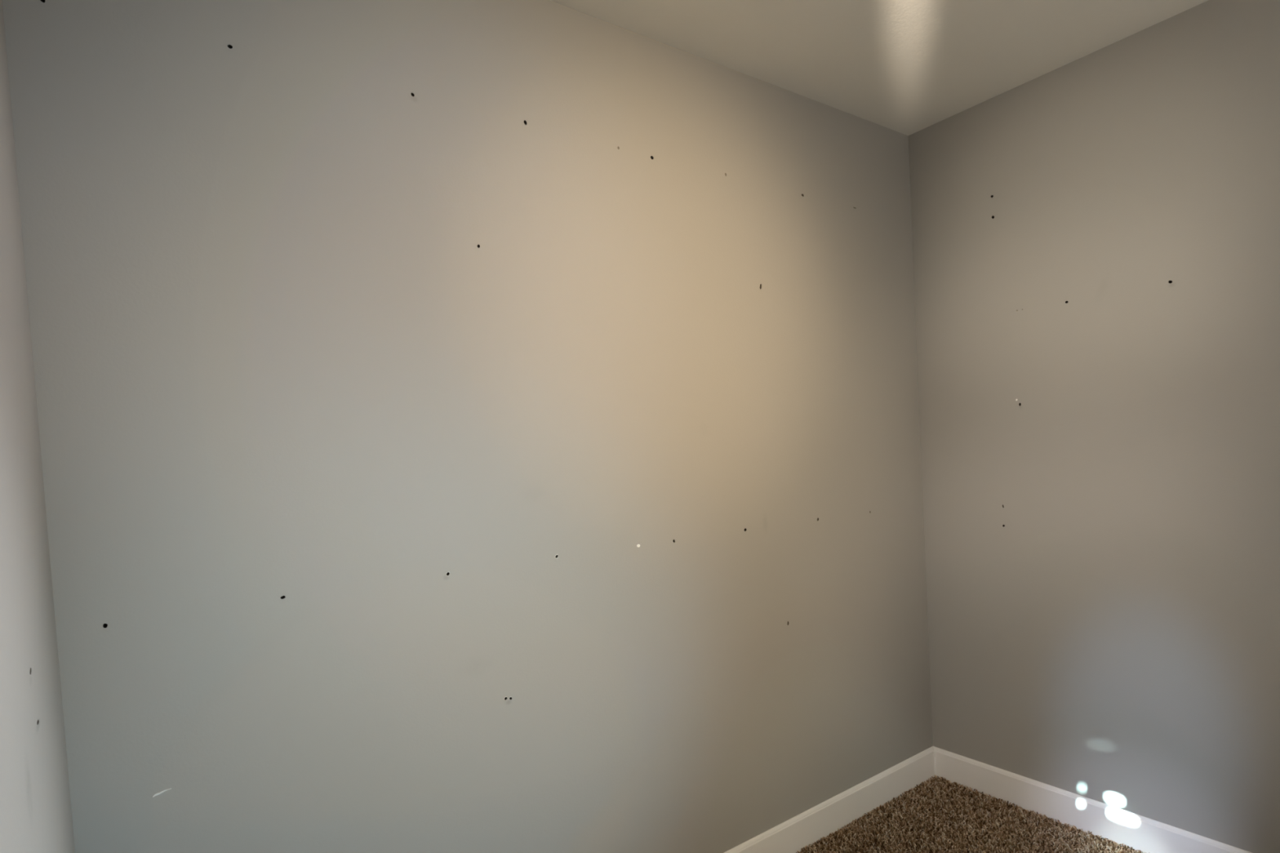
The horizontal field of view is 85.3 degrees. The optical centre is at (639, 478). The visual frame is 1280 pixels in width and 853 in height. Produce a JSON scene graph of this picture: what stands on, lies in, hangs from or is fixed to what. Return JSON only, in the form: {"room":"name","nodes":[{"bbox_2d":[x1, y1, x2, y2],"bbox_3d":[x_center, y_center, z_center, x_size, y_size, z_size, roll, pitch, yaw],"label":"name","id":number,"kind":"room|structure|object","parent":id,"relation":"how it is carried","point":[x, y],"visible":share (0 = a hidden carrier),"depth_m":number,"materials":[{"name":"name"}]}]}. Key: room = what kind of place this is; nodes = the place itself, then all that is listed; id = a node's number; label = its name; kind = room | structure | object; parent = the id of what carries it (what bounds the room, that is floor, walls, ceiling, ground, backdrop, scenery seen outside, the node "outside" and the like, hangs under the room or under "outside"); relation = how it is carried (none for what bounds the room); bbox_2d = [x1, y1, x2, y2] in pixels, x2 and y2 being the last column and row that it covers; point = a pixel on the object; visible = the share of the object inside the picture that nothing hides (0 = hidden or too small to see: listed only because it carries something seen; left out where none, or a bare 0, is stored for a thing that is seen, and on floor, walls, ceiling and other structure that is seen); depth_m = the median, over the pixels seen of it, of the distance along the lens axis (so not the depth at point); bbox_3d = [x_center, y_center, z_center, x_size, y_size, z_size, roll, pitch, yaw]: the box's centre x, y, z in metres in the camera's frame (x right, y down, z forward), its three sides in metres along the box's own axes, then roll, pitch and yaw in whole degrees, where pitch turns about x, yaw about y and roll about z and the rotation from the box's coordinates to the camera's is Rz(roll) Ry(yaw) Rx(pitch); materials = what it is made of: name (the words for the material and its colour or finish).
{"room":"walk-in closet","nodes":[
{"label":"walk-in closet","id":0,"kind":"room"},
{"bbox_2d":[0,0,75,852],"bbox_3d":[-0.024,0.089,-0.292,0.120,2.500,3.520,-5,2,-36],"label":"wall","id":1,"kind":"structure","parent":0,"point":[36,812],"depth_m":0.96,"materials":[{"name":"beige paint"}]},
{"bbox_2d":[2,0,933,852],"bbox_3d":[0.004,0.007,1.967,2.802,2.500,0.120,-5,2,-36],"label":"wall","id":2,"kind":"structure","parent":0,"point":[277,352],"depth_m":1.59,"materials":[{"name":"beige paint"}]},
{"bbox_2d":[152,788,171,797],"bbox_3d":[-0.869,0.572,1.264,0.028,0.008,0.002,-5,2,-36],"label":"paint scrape","id":3,"kind":"object","parent":2,"relation":"attached to","point":[162,792],"visible":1,"depth_m":1.26,"materials":[{"name":"white paint"}]},
{"bbox_2d":[724,746,934,852],"bbox_3d":[0.107,1.184,1.955,2.562,0.122,0.012,-5,2,-36],"label":"baseboard","id":4,"kind":"structure","parent":2,"relation":"attached to","point":[802,830],"depth_m":2.36,"materials":[{"name":"white paint"}]},
{"bbox_2d":[933,751,936,775],"bbox_3d":[1.139,1.102,2.685,0.006,0.100,0.006,-5,2,-36],"label":"trim","id":5,"kind":"structure","parent":2,"relation":"attached to","point":[935,768],"depth_m":2.68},
{"bbox_2d":[550,0,1208,135],"bbox_3d":[0.959,-1.265,0.492,2.802,0.100,3.640,-5,2,-36],"label":"ceiling","id":6,"kind":"structure","parent":0,"point":[906,67],"depth_m":1.98,"materials":[{"name":"paint"}]},
{"bbox_2d":[801,778,1137,852],"bbox_3d":[1.100,1.285,0.582,2.802,0.109,3.640,-5,2,-36],"label":"floor","id":7,"kind":"structure","parent":0,"point":[918,830],"depth_m":2.31,"materials":[{"name":"brown carpet"}]},
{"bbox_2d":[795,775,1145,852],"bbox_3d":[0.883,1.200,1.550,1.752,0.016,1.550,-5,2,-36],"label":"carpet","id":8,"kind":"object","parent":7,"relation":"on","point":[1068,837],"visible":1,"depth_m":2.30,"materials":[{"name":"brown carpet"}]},
{"bbox_2d":[908,0,1279,852],"bbox_3d":[2.152,-0.086,1.268,0.120,2.500,3.520,-5,2,-36],"label":"wall","id":9,"kind":"structure","parent":0,"point":[1115,642],"depth_m":2.12,"materials":[{"name":"beige paint"}]},
{"bbox_2d":[933,746,1251,852],"bbox_3d":[2.128,1.095,1.319,0.012,0.122,3.400,-5,2,-36],"label":"baseboard","id":10,"kind":"structure","parent":9,"relation":"attached to","point":[1137,832],"depth_m":2.28,"materials":[{"name":"white paint"}]}
]}

